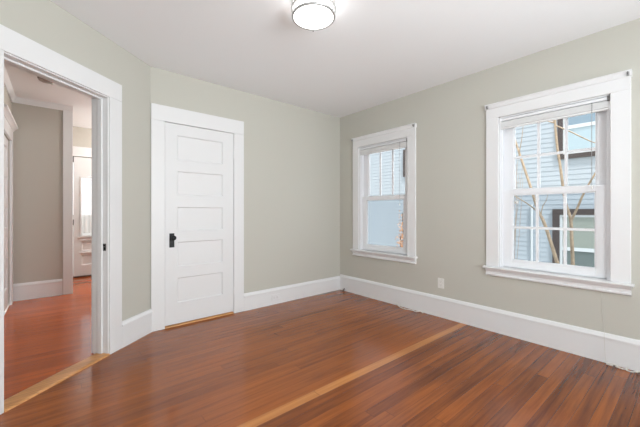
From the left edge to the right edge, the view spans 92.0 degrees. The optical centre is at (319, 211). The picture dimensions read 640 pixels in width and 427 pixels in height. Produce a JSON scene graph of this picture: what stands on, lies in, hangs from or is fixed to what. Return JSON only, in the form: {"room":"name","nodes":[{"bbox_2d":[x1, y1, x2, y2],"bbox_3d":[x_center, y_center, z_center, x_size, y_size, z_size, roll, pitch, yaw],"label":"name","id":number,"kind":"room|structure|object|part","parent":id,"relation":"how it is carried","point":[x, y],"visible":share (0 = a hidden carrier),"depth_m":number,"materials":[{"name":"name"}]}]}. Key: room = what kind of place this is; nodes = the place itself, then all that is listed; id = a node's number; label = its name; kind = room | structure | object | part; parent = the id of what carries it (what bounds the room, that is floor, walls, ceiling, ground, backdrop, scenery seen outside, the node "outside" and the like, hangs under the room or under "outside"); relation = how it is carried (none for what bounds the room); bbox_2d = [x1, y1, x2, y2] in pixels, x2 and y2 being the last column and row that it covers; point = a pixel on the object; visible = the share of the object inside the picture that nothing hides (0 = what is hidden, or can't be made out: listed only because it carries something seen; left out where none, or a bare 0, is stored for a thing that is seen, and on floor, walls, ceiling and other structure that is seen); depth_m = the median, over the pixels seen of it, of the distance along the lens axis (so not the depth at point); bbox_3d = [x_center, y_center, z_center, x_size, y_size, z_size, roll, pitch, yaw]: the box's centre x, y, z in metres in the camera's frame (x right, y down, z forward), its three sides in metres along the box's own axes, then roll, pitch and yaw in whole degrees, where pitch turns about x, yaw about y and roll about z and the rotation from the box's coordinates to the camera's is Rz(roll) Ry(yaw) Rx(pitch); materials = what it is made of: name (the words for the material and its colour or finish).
{"room":"empty bedroom","nodes":[
{"label":"empty bedroom","id":0,"kind":"room"},
{"bbox_2d":[4,86,11,311],"bbox_3d":[-3.082,-0.130,2.815,0.120,2.800,3.280,0,0,-40],"label":"wall","id":1,"kind":"structure","parent":0,"point":[7,100],"depth_m":3.93,"materials":[{"name":"grey paint"}]},
{"bbox_2d":[4,65,15,101],"bbox_3d":[-3.148,-1.492,3.021,0.045,0.075,2.880,0,0,-40],"label":"trim","id":2,"kind":"structure","parent":1,"relation":"attached to","point":[7,83],"depth_m":3.67,"materials":[{"name":"white paint"}]},
{"bbox_2d":[4,104,17,310],"bbox_3d":[-3.678,0.038,3.624,0.122,2.304,1.185,0,0,-40],"label":"door","id":3,"kind":"structure","parent":1,"relation":"in","point":[10,125],"depth_m":3.83,"materials":[{"name":"white paint"}]},
{"bbox_3d":[-3.707,-0.670,3.595,0.040,0.256,0.600,0,0,-40],"label":"panel","id":4,"kind":"part","parent":3,"relation":"part of","materials":[{"name":"white paint"}]},
{"bbox_3d":[-3.707,-0.300,3.595,0.040,0.250,0.600,0,0,-40],"label":"panel","id":5,"kind":"part","parent":3,"relation":"part of","materials":[{"name":"white paint"}]},
{"bbox_3d":[-3.707,0.075,3.595,0.040,0.250,0.600,0,0,-40],"label":"panel","id":6,"kind":"part","parent":3,"relation":"part of","materials":[{"name":"white paint"}]},
{"bbox_3d":[-3.707,0.445,3.595,0.040,0.260,0.600,0,0,-40],"label":"panel","id":7,"kind":"part","parent":3,"relation":"part of","materials":[{"name":"white paint"}]},
{"bbox_3d":[-3.707,0.820,3.595,0.040,0.260,0.600,0,0,-40],"label":"panel","id":8,"kind":"part","parent":3,"relation":"part of","materials":[{"name":"white paint"}]},
{"bbox_3d":[-3.675,0.068,3.623,0.022,2.245,1.120,0,0,-40],"label":"casing","id":9,"kind":"part","parent":3,"relation":"part of","materials":[{"name":"white paint"}]},
{"bbox_2d":[12,102,62,283],"bbox_3d":[-3.951,-0.130,4.307,0.745,2.800,0.120,0,0,-40],"label":"wall","id":10,"kind":"structure","parent":0,"point":[38,138],"depth_m":4.28,"materials":[{"name":"grey paint"}]},
{"bbox_2d":[13,279,62,300],"bbox_3d":[-3.890,1.075,4.263,0.520,0.230,0.026,0,0,-40],"label":"baseboard","id":11,"kind":"structure","parent":10,"relation":"attached to","point":[47,288],"depth_m":4.25,"materials":[{"name":"white paint"}]},
{"bbox_2d":[13,97,72,111],"bbox_3d":[-3.840,-1.492,4.292,0.635,0.075,0.045,0,0,-40],"label":"trim","id":12,"kind":"structure","parent":10,"relation":"attached to","point":[20,100],"depth_m":4.28,"materials":[{"name":"white paint"}]},
{"bbox_2d":[63,110,72,294],"bbox_3d":[-3.693,-0.133,4.524,0.110,2.645,0.162,0,0,-40],"label":"trim","id":13,"kind":"structure","parent":10,"relation":"attached to","point":[67,115],"depth_m":4.46,"materials":[{"name":"white paint"}]},
{"bbox_2d":[4,63,91,128],"bbox_3d":[-2.443,-1.580,4.156,3.150,0.100,5.100,0,0,-40],"label":"ceiling","id":14,"kind":"structure","parent":0,"point":[25,84],"depth_m":4.03,"materials":[{"name":"white paint"}]},
{"bbox_2d":[37,77,52,84],"bbox_3d":[-3.146,-1.504,3.547,0.144,0.052,0.144,0,0,-40],"label":"smoke detector","id":15,"kind":"object","parent":14,"relation":"attached to","point":[39,78],"visible":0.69,"depth_m":3.53,"materials":[{"name":"grey plastic"}]},
{"bbox_2d":[0,0,149,320],"bbox_3d":[-1.889,-0.130,2.264,0.140,2.800,1.850,0,0,10],"label":"wall","id":16,"kind":"structure","parent":0,"point":[44,22],"depth_m":2.77,"materials":[{"name":"grey paint"}]},
{"bbox_2d":[0,24,121,414],"bbox_3d":[-1.897,0.044,2.215,0.182,2.292,1.000,0,0,10],"label":"doorway","id":17,"kind":"structure","parent":16,"relation":"in","point":[17,50],"depth_m":2.57,"materials":[{"name":"white paint"}]},
{"bbox_3d":[-1.976,0.044,2.228,0.021,2.292,1.000,0,0,10],"label":"casing","id":18,"kind":"part","parent":17,"relation":"part of","materials":[{"name":"white paint"}]},
{"bbox_2d":[122,309,152,347],"bbox_3d":[-1.701,1.076,2.880,0.026,0.228,0.374,0,0,10],"label":"baseboard","id":19,"kind":"structure","parent":16,"relation":"attached to","point":[138,326],"depth_m":2.86,"materials":[{"name":"white paint"}]},
{"bbox_2d":[73,126,91,157],"bbox_3d":[-3.789,-0.130,6.168,2.400,2.800,0.140,0,0,-40],"label":"wall","id":20,"kind":"structure","parent":0,"point":[82,137],"depth_m":5.62,"materials":[{"name":"grey paint"}]},
{"bbox_2d":[73,146,91,275],"bbox_3d":[-4.090,0.007,5.828,1.120,2.365,0.080,0,0,-40],"label":"door","id":21,"kind":"structure","parent":20,"relation":"in","point":[82,167],"depth_m":5.60,"materials":[{"name":"white paint"}]},
{"bbox_3d":[-4.080,0.007,5.816,1.120,2.365,0.020,0,0,-40],"label":"casing","id":22,"kind":"part","parent":21,"relation":"part of","materials":[{"name":"white paint"}]},
{"bbox_3d":[-4.075,0.495,5.811,0.760,0.080,0.035,0,0,-40],"label":"ledge moulding","id":23,"kind":"part","parent":21,"relation":"part of","materials":[{"name":"white paint"}]},
{"bbox_3d":[-4.233,0.630,5.726,0.300,0.160,0.040,0,0,-40],"label":"panel","id":24,"kind":"part","parent":21,"relation":"part of","materials":[{"name":"white paint"}]},
{"bbox_3d":[-4.100,0.880,5.839,0.650,0.180,0.040,0,0,-40],"label":"panel","id":25,"kind":"part","parent":21,"relation":"part of","materials":[{"name":"white paint"}]},
{"bbox_2d":[150,66,339,308],"bbox_3d":[-0.733,-0.130,3.964,2.610,2.800,0.140,0,0,-40],"label":"wall","id":26,"kind":"structure","parent":0,"point":[292,152],"depth_m":4.04,"materials":[{"name":"grey paint"}]},
{"bbox_2d":[151,103,243,331],"bbox_3d":[-1.322,0.056,3.415,0.994,2.268,0.215,0,0,-40],"label":"door","id":27,"kind":"structure","parent":26,"relation":"in","point":[197,159],"depth_m":3.34,"materials":[{"name":"white paint"}]},
{"bbox_3d":[-1.527,0.295,3.186,0.048,0.146,0.005,0,0,-40],"label":"lock plate","id":28,"kind":"part","parent":27,"relation":"part of","materials":[{"name":"black metal"}]},
{"bbox_3d":[-1.312,-0.670,3.391,0.494,0.256,0.030,0,0,-40],"label":"panel","id":29,"kind":"part","parent":27,"relation":"part of","materials":[{"name":"white paint"}]},
{"bbox_3d":[-1.312,-0.300,3.391,0.494,0.250,0.030,0,0,-40],"label":"panel","id":30,"kind":"part","parent":27,"relation":"part of","materials":[{"name":"white paint"}]},
{"bbox_3d":[-1.312,0.075,3.391,0.494,0.250,0.030,0,0,-40],"label":"panel","id":31,"kind":"part","parent":27,"relation":"part of","materials":[{"name":"white paint"}]},
{"bbox_3d":[-1.312,0.445,3.391,0.494,0.260,0.030,0,0,-40],"label":"panel","id":32,"kind":"part","parent":27,"relation":"part of","materials":[{"name":"white paint"}]},
{"bbox_3d":[-1.312,0.820,3.391,0.494,0.260,0.030,0,0,-40],"label":"panel","id":33,"kind":"part","parent":27,"relation":"part of","materials":[{"name":"white paint"}]},
{"bbox_2d":[244,276,339,310],"bbox_3d":[-0.306,1.086,4.216,1.593,0.208,0.026,0,0,-40],"label":"baseboard","id":34,"kind":"structure","parent":26,"relation":"attached to","point":[262,298],"depth_m":4.13,"materials":[{"name":"white paint"}]},
{"bbox_2d":[0,276,639,426],"bbox_3d":[-0.844,1.230,3.152,3.830,0.080,8.500,0,0,-40],"label":"floor","id":35,"kind":"structure","parent":0,"point":[338,358],"depth_m":2.26,"materials":[{"name":"brown wood"}]},
{"bbox_2d":[4,353,109,411],"bbox_3d":[-1.872,1.183,2.211,0.138,0.013,0.746,0,0,10],"label":"threshold","id":36,"kind":"object","parent":35,"relation":"on","point":[21,397],"visible":1,"depth_m":2.14,"materials":[{"name":"brown wood"}]},
{"bbox_2d":[73,275,91,277],"bbox_3d":[-4.122,1.179,5.866,0.890,0.022,0.170,0,0,-40],"label":"threshold","id":37,"kind":"object","parent":35,"relation":"on","point":[83,275],"visible":0.14,"depth_m":5.60,"materials":[{"name":"brown wood"}]},
{"bbox_2d":[165,311,233,328],"bbox_3d":[-1.317,1.183,3.408,0.744,0.014,0.072,0,0,-40],"label":"threshold","id":38,"kind":"object","parent":35,"relation":"on","point":[231,312],"visible":0.71,"depth_m":3.37,"materials":[{"name":"brown wood"}]},
{"bbox_2d":[606,362,639,372],"bbox_3d":[2.384,1.179,2.215,0.054,0.024,0.495,0,0,-40],"label":"cable","id":39,"kind":"object","parent":35,"relation":"on","point":[607,363],"visible":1,"depth_m":2.33,"materials":[{"name":"white plastic"}]},
{"bbox_2d":[51,0,639,117],"bbox_3d":[0.378,-1.482,1.711,4.110,0.075,5.000,0,0,-40],"label":"ceiling","id":40,"kind":"structure","parent":0,"point":[373,53],"depth_m":2.55,"materials":[{"name":"white paint"}]},
{"bbox_2d":[291,0,335,31],"bbox_3d":[-0.045,-1.388,2.132,0.310,0.114,0.310,0,0,-40],"label":"ceiling light","id":41,"kind":"object","parent":40,"relation":"attached to","point":[313,15],"visible":1,"depth_m":2.09,"materials":[{"name":"white glass"}]},
{"bbox_3d":[-0.045,-1.393,2.132,0.278,0.080,0.278,0,0,-40],"label":"glass","id":42,"kind":"part","parent":41,"relation":"part of","materials":[{"name":"white glass"}]},
{"bbox_2d":[293,5,333,28],"bbox_3d":[-0.045,-1.343,2.132,0.284,0.020,0.284,0,0,-40],"label":"diffuser","id":43,"kind":"object","parent":41,"relation":"attached to","point":[304,16],"depth_m":2.11,"materials":[{"name":"white glass"}]},
{"bbox_2d":[340,18,639,339],"bbox_3d":[1.838,-0.087,3.051,0.130,2.715,4.877,0,0,-40],"label":"wall","id":44,"kind":"structure","parent":0,"point":[450,117],"depth_m":3.23,"materials":[{"name":"grey paint"}]},
{"bbox_2d":[350,123,417,263],"bbox_3d":[0.858,-0.217,4.163,0.197,1.704,1.076,0,0,-40],"label":"window","id":45,"kind":"structure","parent":44,"relation":"in","point":[407,253],"depth_m":4.11,"materials":[{"name":"white paint"}]},
{"bbox_2d":[359,138,406,204],"bbox_3d":[0.837,-0.497,4.145,0.051,0.834,0.804,0,0,-40],"label":"mini blind","id":46,"kind":"object","parent":45,"relation":"attached to","point":[399,144],"visible":0.83,"depth_m":4.11,"materials":[{"name":"white paint"}]},
{"bbox_3d":[0.841,-0.896,4.148,0.040,0.024,0.800,0,0,-40],"label":"head rail","id":47,"kind":"part","parent":46,"relation":"part of","materials":[{"name":"white paint"}]},
{"bbox_3d":[0.841,-0.816,4.148,0.031,0.016,0.792,0,0,-40],"label":"rail","id":48,"kind":"part","parent":46,"relation":"part of","materials":[{"name":"white plastic"}]},
{"bbox_3d":[0.873,0.160,4.175,0.032,0.749,0.784,0,0,-40],"label":"sash","id":49,"kind":"part","parent":45,"relation":"part of","materials":[{"name":"white paint"}]},
{"bbox_3d":[0.903,-0.541,4.201,0.032,0.743,0.784,0,0,-40],"label":"sash","id":50,"kind":"part","parent":45,"relation":"part of","materials":[{"name":"white paint"}]},
{"bbox_2d":[438,278,443,288],"bbox_3d":[1.368,0.809,3.498,0.009,0.114,0.074,0,0,-40],"label":"wall outlet","id":51,"kind":"object","parent":44,"relation":"attached to","point":[440,280],"visible":1,"depth_m":3.49,"materials":[{"name":"white plastic"}]},
{"bbox_2d":[340,274,639,370],"bbox_3d":[1.833,1.074,2.936,0.026,0.232,4.707,0,0,-40],"label":"baseboard","id":52,"kind":"structure","parent":44,"relation":"attached to","point":[624,352],"depth_m":2.92,"materials":[{"name":"white paint"}]},
{"bbox_2d":[482,69,634,295],"bbox_3d":[2.050,-0.217,2.757,0.197,1.704,1.069,0,0,-40],"label":"window","id":53,"kind":"structure","parent":44,"relation":"in","point":[611,271],"depth_m":2.60,"materials":[{"name":"white paint"}]},
{"bbox_2d":[499,95,609,189],"bbox_3d":[2.029,-0.547,2.739,0.051,0.734,0.797,0,0,-40],"label":"mini blind","id":54,"kind":"object","parent":53,"relation":"attached to","point":[601,104],"visible":0.94,"depth_m":2.67,"materials":[{"name":"white paint"}]},
{"bbox_3d":[2.033,-0.896,2.742,0.040,0.024,0.793,0,0,-40],"label":"head rail","id":55,"kind":"part","parent":54,"relation":"part of","materials":[{"name":"white paint"}]},
{"bbox_3d":[2.033,-0.816,2.743,0.031,0.016,0.785,0,0,-40],"label":"rail","id":56,"kind":"part","parent":54,"relation":"part of","materials":[{"name":"white plastic"}]},
{"bbox_3d":[2.203,-0.548,2.505,0.008,0.675,0.005,0,0,-40],"label":"pull cord","id":57,"kind":"part","parent":54,"relation":"part of","materials":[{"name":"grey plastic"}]},
{"bbox_3d":[2.065,0.160,2.769,0.032,0.749,0.777,0,0,-40],"label":"sash","id":58,"kind":"part","parent":53,"relation":"part of","materials":[{"name":"white paint"}]},
{"bbox_3d":[2.095,-0.541,2.795,0.032,0.743,0.777,0,0,-40],"label":"sash","id":59,"kind":"part","parent":53,"relation":"part of","materials":[{"name":"white paint"}]},
{"label":"outside","id":60,"kind":"structure","parent":0,"visible":0},
{"bbox_3d":[3.213,2.290,11.247,12.550,0.200,31.000,0,0,-40],"label":"ground","id":61,"kind":"structure","parent":60,"visible":0},
{"bbox_2d":[395,210,402,246],"bbox_3d":[2.361,1.070,8.728,0.600,2.241,0.495,0,0,-40],"label":"shrub","id":62,"kind":"object","parent":61,"relation":"on","point":[401,234],"visible":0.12,"depth_m":8.74,"materials":[{"name":"orange plant"}]},
{"bbox_2d":[368,113,594,266],"bbox_3d":[2.637,-1.839,9.448,0.357,8.058,25.000,0,0,-40],"label":"neighbor house","id":63,"kind":"structure","parent":61,"relation":"on","point":[383,215],"depth_m":6.67,"materials":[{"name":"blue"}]},
{"bbox_3d":[5.362,0.842,6.023,0.030,1.557,1.110,0,0,-40],"label":"sash","id":64,"kind":"part","parent":63,"relation":"part of","materials":[{"name":"grey wood"}]},
{"bbox_3d":[5.390,-1.950,5.990,0.030,1.540,1.084,0,0,-40],"label":"sash","id":65,"kind":"part","parent":63,"relation":"part of","materials":[{"name":"blue"}]},
{"bbox_3d":[5.368,0.416,6.027,0.008,0.617,1.020,0,0,-40],"label":"pane","id":66,"kind":"part","parent":63,"relation":"part of","materials":[{"name":"grey"}]},
{"bbox_3d":[5.368,1.185,6.027,0.008,0.780,1.020,0,0,-40],"label":"pane","id":67,"kind":"part","parent":63,"relation":"part of","materials":[{"name":"grey"}]},
{"bbox_3d":[5.395,-2.220,5.994,0.008,0.910,0.994,0,0,-40],"label":"pane","id":68,"kind":"part","parent":63,"relation":"part of","materials":[{"name":"blue glass"}]},
{"bbox_3d":[5.395,-1.460,5.994,0.008,0.470,0.994,0,0,-40],"label":"pane","id":69,"kind":"part","parent":63,"relation":"part of","materials":[{"name":"blue"}]},
{"bbox_2d":[514,154,522,258],"bbox_3d":[3.504,0.577,5.588,0.344,3.228,0.305,0,0,3],"label":"shrub","id":70,"kind":"object","parent":61,"relation":"on","point":[516,208],"visible":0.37,"depth_m":5.56,"materials":[{"name":"beige plant"}]},
{"bbox_2d":[514,129,559,263],"bbox_3d":[3.304,-0.008,4.590,0.193,4.408,1.131,0,0,-40],"label":"young tree","id":71,"kind":"object","parent":61,"relation":"on","point":[556,260],"visible":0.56,"depth_m":4.61,"materials":[{"name":"beige plant"}]},
{"bbox_2d":[547,120,594,264],"bbox_3d":[3.178,0.090,4.011,0.104,4.200,1.007,0,0,-43],"label":"young tree","id":72,"kind":"object","parent":61,"relation":"on","point":[571,217],"visible":0.48,"depth_m":3.94,"materials":[{"name":"beige plant"}]},
{"bbox_3d":[-7.193,1.840,7.864,7.200,1.100,6.700,0,0,-40],"label":"ground","id":73,"kind":"structure","parent":0,"visible":0},
{"bbox_2d":[82,215,91,234],"bbox_3d":[-5.217,0.680,7.311,4.500,1.220,0.100,0,0,-40],"label":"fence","id":74,"kind":"structure","parent":73,"relation":"on","point":[86,219],"depth_m":7.12,"materials":[{"name":"white wood"}]}
]}

